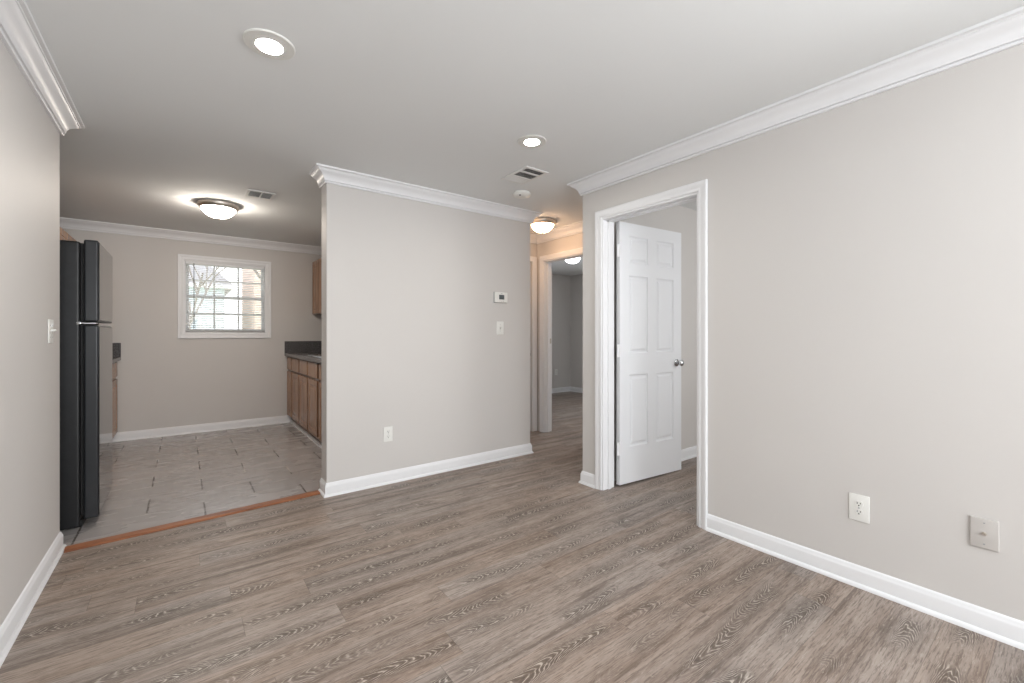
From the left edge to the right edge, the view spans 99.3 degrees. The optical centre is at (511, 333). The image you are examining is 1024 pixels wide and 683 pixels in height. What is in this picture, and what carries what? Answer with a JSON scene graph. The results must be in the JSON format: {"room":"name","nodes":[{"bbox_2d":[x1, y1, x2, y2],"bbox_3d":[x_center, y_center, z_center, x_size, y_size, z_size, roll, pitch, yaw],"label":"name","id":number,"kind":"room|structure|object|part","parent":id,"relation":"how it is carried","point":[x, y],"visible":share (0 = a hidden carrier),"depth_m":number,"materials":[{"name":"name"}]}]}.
{"room":"empty living room","nodes":[
{"label":"empty living room","id":0,"kind":"room"},
{"bbox_2d":[0,38,59,626],"bbox_3d":[-1.033,-0.005,-0.123,0.703,2.410,5.850,0,0,-37],"label":"wall","id":1,"kind":"structure","parent":0,"point":[29,139],"depth_m":1.88,"materials":[{"name":"beige paint"}]},
{"bbox_2d":[0,532,66,667],"bbox_3d":[-0.759,1.151,0.100,0.044,0.099,5.874,0,0,-37],"label":"baseboard","id":2,"kind":"structure","parent":1,"relation":"attached to","point":[12,625],"depth_m":1.89,"materials":[{"name":"white wood"}]},
{"bbox_2d":[0,0,84,135],"bbox_3d":[-1.025,-1.160,-0.060,0.793,0.100,5.940,0,0,-37],"label":"crown molding","id":3,"kind":"structure","parent":1,"relation":"attached to","point":[20,34],"depth_m":1.86,"materials":[{"name":"white wood"}]},
{"bbox_2d":[48,319,56,342],"bbox_3d":[-2.373,-0.012,2.249,0.020,0.122,0.092,0,0,-37],"label":"light switch","id":4,"kind":"object","parent":1,"relation":"attached to","point":[51,330],"visible":1,"depth_m":2.23,"materials":[{"name":"white plastic"}]},
{"bbox_3d":[-2.379,-0.012,2.244,0.006,0.122,0.092,0,0,-37],"label":"plate","id":5,"kind":"part","parent":4,"relation":"part of","materials":[{"name":"white plastic"}]},
{"bbox_2d":[62,228,321,432],"bbox_3d":[-3.769,-0.005,5.400,3.240,2.410,0.120,0,0,-37],"label":"wall","id":6,"kind":"structure","parent":0,"point":[165,380],"depth_m":5.22,"materials":[{"name":"beige paint"}]},
{"bbox_2d":[112,343,120,356],"bbox_3d":[-4.041,0.199,3.852,0.697,0.194,2.019,0,0,-37],"label":"backsplash","id":7,"kind":"structure","parent":6,"relation":"attached to","point":[116,347],"depth_m":4.83,"materials":[{"name":"laminate"}]},
{"bbox_2d":[112,415,290,441],"bbox_3d":[-3.723,1.151,5.344,1.825,0.099,0.024,0,0,-37],"label":"baseboard","id":8,"kind":"structure","parent":6,"relation":"attached to","point":[198,428],"depth_m":5.28,"materials":[{"name":"white wood"}]},
{"bbox_2d":[178,254,270,337],"bbox_3d":[-3.610,-0.447,5.506,0.982,1.007,0.133,0,0,-37],"label":"window","id":9,"kind":"structure","parent":6,"relation":"in","point":[182,258],"depth_m":5.44,"materials":[{"name":"white"}]},
{"bbox_3d":[-3.618,-0.243,5.516,0.834,0.452,0.024,0,0,-37],"label":"sash","id":10,"kind":"part","parent":9,"relation":"part of","materials":[{"name":"white plastic"}]},
{"bbox_3d":[-3.633,-0.658,5.537,0.834,0.436,0.024,0,0,-37],"label":"sash","id":11,"kind":"part","parent":9,"relation":"part of","materials":[{"name":"white"}]},
{"bbox_2d":[186,261,263,331],"bbox_3d":[-3.593,-0.447,5.484,0.826,0.856,0.038,0,0,-37],"label":"window blind","id":12,"kind":"object","parent":9,"relation":"attached to","point":[187,262],"visible":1,"depth_m":5.47,"materials":[{"name":"white plastic"}]},
{"bbox_3d":[-3.596,-0.030,5.488,0.826,0.022,0.024,0,0,-37],"label":"rail","id":13,"kind":"part","parent":12,"relation":"part of","materials":[{"name":"grey plastic"}]},
{"bbox_2d":[284,341,321,355],"bbox_3d":[-2.009,0.199,5.012,0.659,0.194,2.619,0,0,-37],"label":"backsplash","id":14,"kind":"structure","parent":6,"relation":"attached to","point":[289,346],"depth_m":5.97,"materials":[{"name":"laminate"}]},
{"bbox_2d":[290,420,321,448],"bbox_3d":[-2.205,1.182,4.848,0.020,0.036,2.594,0,0,-37],"label":"trim","id":15,"kind":"structure","parent":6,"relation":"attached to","point":[292,422],"depth_m":5.10,"materials":[{"name":"white wood"}]},
{"bbox_2d":[312,260,321,314],"bbox_3d":[-2.560,-0.632,6.026,0.310,0.740,0.333,0,0,-37],"label":"upper cabinet","id":16,"kind":"object","parent":6,"relation":"attached to","point":[315,263],"visible":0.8,"depth_m":5.94,"materials":[{"name":"brown wood"}]},
{"bbox_3d":[-2.677,-0.632,5.938,0.018,0.716,0.311,0,0,-37],"label":"door","id":17,"kind":"part","parent":16,"relation":"part of","materials":[{"name":"brown wood"}]},
{"bbox_2d":[322,183,529,482],"bbox_3d":[-0.637,-0.005,3.856,1.945,2.410,0.150,0,0,-37],"label":"wall","id":18,"kind":"structure","parent":0,"point":[411,344],"depth_m":3.63,"materials":[{"name":"beige paint"}]},
{"bbox_2d":[60,163,542,254],"bbox_3d":[-2.309,-1.160,4.406,4.130,0.100,3.225,0,0,-37],"label":"crown molding","id":19,"kind":"structure","parent":18,"relation":"attached to","point":[323,174],"depth_m":4.10,"materials":[{"name":"white wood"}]},
{"bbox_2d":[384,426,392,441],"bbox_3d":[-0.992,0.804,3.488,0.074,0.120,0.008,0,0,-37],"label":"wall outlet","id":20,"kind":"object","parent":18,"relation":"attached to","point":[388,431],"visible":1,"depth_m":3.49,"materials":[{"name":"white plastic"}]},
{"bbox_2d":[318,443,533,497],"bbox_3d":[-0.804,1.151,4.078,1.993,0.099,0.754,0,0,-37],"label":"baseboard","id":21,"kind":"structure","parent":18,"relation":"attached to","point":[330,489],"depth_m":3.63,"materials":[{"name":"white wood"}]},
{"bbox_2d":[494,292,506,302],"bbox_3d":[-0.107,-0.345,4.145,0.148,0.102,0.028,0,0,-37],"label":"thermostat","id":22,"kind":"object","parent":18,"relation":"attached to","point":[499,297],"visible":1,"depth_m":4.13,"materials":[{"name":"grey plastic"}]},
{"bbox_2d":[497,321,503,334],"bbox_3d":[-0.110,-0.054,4.148,0.080,0.126,0.020,0,0,-37],"label":"light switch","id":23,"kind":"object","parent":18,"relation":"attached to","point":[500,324],"visible":1,"depth_m":4.15,"materials":[{"name":"white plastic"}]},
{"bbox_2d":[0,391,1023,682],"bbox_3d":[0.850,1.225,3.212,7.970,0.050,9.140,0,0,-37],"label":"floor","id":24,"kind":"structure","parent":0,"point":[517,569],"depth_m":2.03,"materials":[{"name":"brown wood"}]},
{"bbox_2d":[60,240,111,530],"bbox_3d":[-3.091,0.308,2.755,0.772,1.784,0.666,0,0,-37],"label":"refrigerator","id":25,"kind":"object","parent":24,"relation":"on","point":[86,267],"visible":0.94,"depth_m":2.70,"materials":[{"name":"black metal"}]},
{"bbox_3d":[-2.816,0.547,2.969,0.068,1.202,0.656,0,0,-37],"label":"fresh food door","id":26,"kind":"part","parent":25,"relation":"part of","materials":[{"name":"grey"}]},
{"bbox_3d":[-2.816,-0.330,2.969,0.068,0.508,0.656,0,0,-37],"label":"freezer door","id":27,"kind":"part","parent":25,"relation":"part of","materials":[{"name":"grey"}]},
{"bbox_3d":[-2.788,0.547,2.991,0.003,1.178,0.632,0,0,-37],"label":"panel","id":28,"kind":"part","parent":25,"relation":"part of","materials":[{"name":"grey metal"}]},
{"bbox_3d":[-2.788,-0.330,2.991,0.003,0.484,0.632,0,0,-37],"label":"panel","id":29,"kind":"part","parent":25,"relation":"part of","materials":[{"name":"grey metal"}]},
{"bbox_2d":[112,362,117,438],"bbox_3d":[-4.382,0.749,4.283,0.668,0.902,0.916,0,0,-37],"label":"base cabinet","id":30,"kind":"object","parent":24,"relation":"on","point":[114,365],"visible":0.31,"depth_m":4.65,"materials":[{"name":"brown wood"}]},
{"bbox_3d":[-4.257,0.394,4.657,0.018,0.156,0.423,0,0,-37],"label":"drawer","id":31,"kind":"part","parent":30,"relation":"part of","materials":[{"name":"brown wood"}]},
{"bbox_2d":[64,490,319,552],"bbox_3d":[-1.967,1.194,2.848,1.342,0.012,0.080,0,0,-41],"label":"threshold","id":32,"kind":"object","parent":24,"relation":"on","point":[114,538],"visible":1,"depth_m":2.74,"materials":[{"name":"orange wood"}]},
{"bbox_2d":[287,357,295,422],"bbox_3d":[-2.694,0.749,5.937,0.630,0.902,0.313,0,0,-37],"label":"base cabinet","id":33,"kind":"object","parent":24,"relation":"on","point":[289,359],"visible":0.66,"depth_m":5.72,"materials":[{"name":"brown wood"}]},
{"bbox_3d":[-2.938,0.394,5.753,0.018,0.156,0.267,0,0,-37],"label":"drawer","id":34,"kind":"part","parent":33,"relation":"part of","materials":[{"name":"brown wood"}]},
{"bbox_3d":[-2.938,0.792,5.753,0.018,0.585,0.267,0,0,-37],"label":"door","id":35,"kind":"part","parent":33,"relation":"part of","materials":[{"name":"brown wood"}]},
{"bbox_2d":[292,358,303,428],"bbox_3d":[-2.460,0.749,5.628,0.630,0.902,0.453,0,0,-37],"label":"base cabinet","id":36,"kind":"object","parent":24,"relation":"on","point":[295,361],"visible":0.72,"depth_m":5.42,"materials":[{"name":"brown wood"}]},
{"bbox_3d":[-2.704,0.394,5.443,0.018,0.156,0.407,0,0,-37],"label":"drawer","id":37,"kind":"part","parent":36,"relation":"part of","materials":[{"name":"brown wood"}]},
{"bbox_3d":[-2.704,0.792,5.443,0.018,0.585,0.407,0,0,-37],"label":"door","id":38,"kind":"part","parent":36,"relation":"part of","materials":[{"name":"brown wood"}]},
{"bbox_2d":[299,359,312,435],"bbox_3d":[-2.184,0.749,5.263,0.630,0.902,0.453,0,0,-37],"label":"base cabinet","id":39,"kind":"object","parent":24,"relation":"on","point":[303,364],"visible":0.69,"depth_m":5.06,"materials":[{"name":"brown wood"}]},
{"bbox_3d":[-2.428,0.394,5.078,0.018,0.156,0.407,0,0,-37],"label":"drawer","id":40,"kind":"part","parent":39,"relation":"part of","materials":[{"name":"brown wood"}]},
{"bbox_3d":[-2.428,0.792,5.078,0.018,0.585,0.407,0,0,-37],"label":"door","id":41,"kind":"part","parent":39,"relation":"part of","materials":[{"name":"brown wood"}]},
{"bbox_2d":[308,361,321,442],"bbox_3d":[-1.909,0.749,4.899,0.630,0.902,0.453,0,0,-37],"label":"base cabinet","id":42,"kind":"object","parent":24,"relation":"on","point":[313,367],"visible":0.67,"depth_m":4.67,"materials":[{"name":"brown wood"}]},
{"bbox_3d":[-2.153,0.394,4.714,0.018,0.156,0.407,0,0,-37],"label":"drawer","id":43,"kind":"part","parent":42,"relation":"part of","materials":[{"name":"brown wood"}]},
{"bbox_3d":[-2.153,0.792,4.714,0.018,0.585,0.407,0,0,-37],"label":"door","id":44,"kind":"part","parent":42,"relation":"part of","materials":[{"name":"brown wood"}]},
{"bbox_2d":[319,363,321,440],"bbox_3d":[-1.484,0.749,4.337,0.630,0.902,0.898,0,0,-37],"label":"base cabinet","id":45,"kind":"object","parent":24,"relation":"on","point":[320,364],"visible":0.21,"depth_m":4.44,"materials":[{"name":"brown wood"}]},
{"bbox_2d":[284,341,321,363],"bbox_3d":[-2.009,0.199,5.012,0.659,0.194,2.619,0,0,-37],"label":"countertop","id":46,"kind":"structure","parent":45,"relation":"on","point":[302,350],"depth_m":5.91,"materials":[{"name":"stone"}]},
{"bbox_3d":[-1.861,0.394,4.327,0.018,0.156,0.414,0,0,-37],"label":"drawer","id":47,"kind":"part","parent":45,"relation":"part of","materials":[{"name":"brown wood"}]},
{"bbox_3d":[-3.773,0.749,3.477,0.669,0.902,1.096,0,0,-37],"label":"base cabinet","id":48,"kind":"object","parent":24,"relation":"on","visible":0},
{"bbox_2d":[112,343,120,363],"bbox_3d":[-4.041,0.199,3.852,0.697,0.194,2.019,0,0,-37],"label":"countertop","id":49,"kind":"structure","parent":48,"relation":"on","point":[116,347],"depth_m":4.83,"materials":[{"name":"laminate"}]},
{"bbox_2d":[25,0,1023,275],"bbox_3d":[0.814,-1.260,3.235,8.200,0.100,9.220,0,0,-37],"label":"ceiling","id":50,"kind":"structure","parent":0,"point":[176,111],"depth_m":2.11,"materials":[{"name":"paint"}]},
{"bbox_2d":[197,199,238,219],"bbox_3d":[-2.743,-1.137,4.069,0.328,0.146,0.328,0,0,-37],"label":"dome ceiling light","id":51,"kind":"object","parent":50,"relation":"attached to","point":[219,209],"visible":1,"depth_m":3.98,"materials":[{"name":"white glass"}]},
{"bbox_3d":[-2.743,-1.129,4.069,0.266,0.094,0.266,0,0,-37],"label":"lamp shade","id":52,"kind":"part","parent":51,"relation":"part of","materials":[{"name":"white glass"}]},
{"bbox_2d":[245,189,275,200],"bbox_3d":[-2.196,-1.206,3.793,0.208,0.007,0.240,0,0,-37],"label":"ceiling vent","id":53,"kind":"object","parent":50,"relation":"in","point":[250,193],"visible":1,"depth_m":3.79,"materials":[{"name":"white metal"}]},
{"bbox_2d":[242,28,294,59],"bbox_3d":[-1.014,-1.205,1.821,0.194,0.010,0.194,0,0,-37],"label":"recessed light","id":54,"kind":"object","parent":50,"relation":"in","point":[269,44],"visible":1,"depth_m":1.81,"materials":[{"name":"white"}]},
{"bbox_2d":[513,190,530,198],"bbox_3d":[0.083,-1.189,3.729,0.156,0.042,0.156,0,0,-37],"label":"smoke detector","id":55,"kind":"object","parent":50,"relation":"attached to","point":[520,194],"visible":1,"depth_m":3.68,"materials":[{"name":"white plastic"}]},
{"bbox_2d":[501,166,548,184],"bbox_3d":[0.096,-1.206,3.327,0.215,0.007,0.318,0,0,-37],"label":"ceiling vent","id":56,"kind":"object","parent":50,"relation":"in","point":[526,174],"visible":1,"depth_m":3.31,"materials":[{"name":"white metal"}]},
{"bbox_2d":[518,134,545,147],"bbox_3d":[0.125,-1.205,2.733,0.180,0.010,0.180,0,0,-37],"label":"recessed light","id":57,"kind":"object","parent":50,"relation":"in","point":[528,141],"visible":1,"depth_m":2.72,"materials":[{"name":"white"}]},
{"bbox_2d":[530,217,555,233],"bbox_3d":[0.327,-1.137,4.666,0.292,0.146,0.292,0,0,-37],"label":"dome ceiling light","id":58,"kind":"object","parent":50,"relation":"attached to","point":[542,225],"visible":0.96,"depth_m":4.57,"materials":[{"name":"white glass"}]},
{"bbox_3d":[0.327,-1.129,4.666,0.236,0.094,0.236,0,0,-37],"label":"lamp shade","id":59,"kind":"part","parent":58,"relation":"part of","materials":[{"name":"white glass"}]},
{"bbox_2d":[565,257,581,264],"bbox_3d":[0.934,-1.137,6.724,0.300,0.146,0.300,0,0,-37],"label":"dome ceiling light","id":60,"kind":"object","parent":50,"relation":"attached to","point":[575,260],"visible":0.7,"depth_m":6.66,"materials":[{"name":"white glass"}]},
{"bbox_3d":[0.934,-1.129,6.724,0.243,0.094,0.243,0,0,-37],"label":"lamp shade","id":61,"kind":"part","parent":60,"relation":"part of","materials":[{"name":"white glass"}]},
{"bbox_2d":[530,243,536,430],"bbox_3d":[-0.057,-0.005,5.191,0.830,2.410,0.120,0,0,-37],"label":"wall","id":62,"kind":"structure","parent":0,"point":[533,247],"depth_m":5.36,"materials":[{"name":"beige paint"}]},
{"bbox_2d":[530,256,536,430],"bbox_3d":[0.023,0.128,5.164,0.705,2.145,0.018,0,0,-37],"label":"door frame","id":63,"kind":"structure","parent":62,"relation":"attached to","point":[533,260],"depth_m":5.36,"materials":[{"name":"white wood"}]},
{"bbox_2d":[537,233,582,430],"bbox_3d":[0.135,-0.005,5.725,0.120,2.410,4.070,0,0,-37],"label":"wall","id":64,"kind":"structure","parent":0,"point":[575,241],"depth_m":5.33,"materials":[{"name":"beige paint"}]},
{"bbox_2d":[540,247,582,432],"bbox_3d":[0.655,0.128,5.024,0.140,2.145,0.875,0,0,-37],"label":"door frame","id":65,"kind":"structure","parent":64,"relation":"attached to","point":[548,263],"depth_m":5.31,"materials":[{"name":"white wood"}]},
{"bbox_2d":[552,274,569,387],"bbox_3d":[0.100,-0.005,8.324,2.960,2.410,0.120,0,0,-37],"label":"wall","id":66,"kind":"structure","parent":0,"point":[560,283],"depth_m":8.93,"materials":[{"name":"beige paint"}]},
{"bbox_2d":[570,274,582,387],"bbox_3d":[3.362,-0.005,6.365,0.120,2.410,6.940,0,0,-37],"label":"wall","id":67,"kind":"structure","parent":0,"point":[576,281],"depth_m":8.96,"materials":[{"name":"beige paint"}]},
{"bbox_2d":[552,386,582,392],"bbox_3d":[1.300,1.151,6.637,2.840,0.099,4.020,0,0,-37],"label":"baseboard","id":68,"kind":"structure","parent":67,"relation":"attached to","point":[560,389],"depth_m":8.93,"materials":[{"name":"white wood"}]},
{"bbox_2d":[614,205,696,480],"bbox_3d":[2.257,-0.005,4.700,3.890,2.410,0.125,0,0,-37],"label":"wall","id":69,"kind":"structure","parent":0,"point":[683,220],"depth_m":4.18,"materials":[{"name":"beige paint"}]},
{"bbox_2d":[681,445,696,460],"bbox_3d":[2.414,1.151,4.725,3.370,0.099,0.024,0,0,-37],"label":"baseboard","id":70,"kind":"structure","parent":69,"relation":"attached to","point":[691,452],"depth_m":4.18,"materials":[{"name":"white wood"}]},
{"bbox_2d":[583,44,1023,621],"bbox_3d":[2.081,-0.005,1.605,0.125,2.410,4.850,0,0,-37],"label":"wall","id":71,"kind":"structure","parent":0,"point":[866,255],"depth_m":2.02,"materials":[{"name":"beige paint"}]},
{"bbox_2d":[578,471,594,487],"bbox_3d":[0.971,1.151,3.946,0.594,0.099,1.287,0,0,16],"label":"baseboard","id":72,"kind":"structure","parent":71,"relation":"attached to","point":[588,479],"depth_m":3.44,"materials":[{"name":"white wood"}]},
{"bbox_2d":[616,221,683,484],"bbox_3d":[1.140,0.153,3.613,0.781,2.066,0.165,0,0,-32],"label":"door","id":73,"kind":"structure","parent":71,"relation":"in","point":[649,362],"depth_m":3.58,"materials":[{"name":"white paint"}]},
{"bbox_3d":[1.442,0.251,3.744,0.062,0.062,0.065,0,0,-32],"label":"knob","id":74,"kind":"part","parent":73,"relation":"part of","materials":[{"name":"silver metal"}]},
{"bbox_2d":[595,179,707,529],"bbox_3d":[0.971,0.128,3.060,0.145,2.145,0.903,0,0,-37],"label":"door frame","id":75,"kind":"structure","parent":71,"relation":"attached to","point":[701,187],"depth_m":3.27,"materials":[{"name":"white wood"}]},
{"bbox_2d":[530,6,1023,243],"bbox_3d":[1.866,-1.160,2.486,1.025,0.100,6.515,0,0,-37],"label":"crown molding","id":76,"kind":"structure","parent":71,"relation":"attached to","point":[1004,31],"depth_m":2.13,"materials":[{"name":"white wood"}]},
{"bbox_2d":[849,492,869,523],"bbox_3d":[1.648,0.827,2.067,0.008,0.126,0.080,0,0,-37],"label":"wall outlet","id":77,"kind":"object","parent":71,"relation":"attached to","point":[859,505],"visible":1,"depth_m":2.06,"materials":[{"name":"white plastic"}]},
{"bbox_2d":[854,500,862,506],"bbox_3d":[1.646,0.807,2.065,0.002,0.027,0.034,0,0,-37],"label":"receptacle","id":78,"kind":"object","parent":77,"relation":"attached to","point":[857,503],"depth_m":2.07,"materials":[{"name":"white plastic"}]},
{"bbox_2d":[855,509,862,515],"bbox_3d":[1.646,0.847,2.065,0.002,0.027,0.034,0,0,-37],"label":"receptacle","id":79,"kind":"object","parent":77,"relation":"attached to","point":[858,512],"depth_m":2.06,"materials":[{"name":"white plastic"}]},
{"bbox_2d":[706,514,1023,649],"bbox_3d":[2.337,1.151,1.142,0.024,0.099,3.804,0,0,-37],"label":"baseboard","id":80,"kind":"structure","parent":71,"relation":"attached to","point":[1008,630],"depth_m":1.99,"materials":[{"name":"white wood"}]},
{"bbox_2d":[970,515,998,551],"bbox_3d":[1.888,0.800,1.741,0.019,0.120,0.080,0,0,-37],"label":"cable plate","id":81,"kind":"object","parent":71,"relation":"attached to","point":[984,533],"visible":1,"depth_m":1.74,"materials":[{"name":"grey paint"}]},
{"bbox_3d":[-1.588,-0.005,5.102,0.120,2.410,2.985,0,0,-37],"label":"wall","id":82,"kind":"structure","parent":0,"visible":0},
{"bbox_2d":[318,258,321,313],"bbox_3d":[-2.228,-0.632,5.587,0.310,0.740,0.758,0,0,-37],"label":"upper cabinet","id":83,"kind":"object","parent":82,"relation":"attached to","point":[320,259],"visible":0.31,"depth_m":5.72,"materials":[{"name":"brown wood"}]},
{"bbox_3d":[-4.015,-0.005,3.139,0.120,2.410,3.190,0,0,-37],"label":"wall","id":84,"kind":"structure","parent":0,"visible":0},
{"bbox_2d":[60,227,75,240],"bbox_3d":[-4.190,-0.573,3.801,0.394,0.745,1.916,0,0,-37],"label":"upper cabinet","id":85,"kind":"object","parent":84,"relation":"attached to","point":[64,235],"visible":0.07,"depth_m":3.96,"materials":[{"name":"brown wood"}]},
{"bbox_3d":[-4.040,-0.573,3.914,0.018,0.721,0.623,0,0,-37],"label":"door","id":86,"kind":"part","parent":85,"relation":"part of","materials":[{"name":"brown wood"}]},
{"label":"outside","id":87,"kind":"structure","parent":0,"visible":0},
{"bbox_3d":[-14.097,1.750,18.646,28.000,0.100,33.250,0,0,-37],"label":"ground","id":88,"kind":"structure","parent":87,"visible":0},
{"bbox_2d":[189,265,224,328],"bbox_3d":[-9.092,-1.078,12.352,3.220,5.558,3.415,0,0,-17],"label":"tree","id":89,"kind":"object","parent":88,"relation":"on","point":[193,265],"visible":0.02,"depth_m":12.40,"materials":[{"name":"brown plant"}]},
{"bbox_2d":[189,265,233,328],"bbox_3d":[-15.892,-1.100,18.699,6.200,5.600,5.600,0,0,-37],"label":"house","id":90,"kind":"structure","parent":88,"relation":"on","point":[198,267],"depth_m":18.11,"materials":[{"name":"white"}]},
{"bbox_2d":[242,269,260,328],"bbox_3d":[-9.386,-1.250,22.364,7.600,5.900,5.600,0,0,-37],"label":"brick house","id":91,"kind":"structure","parent":88,"relation":"on","point":[242,269],"depth_m":19.09,"materials":[{"name":"white brick"}]}
]}

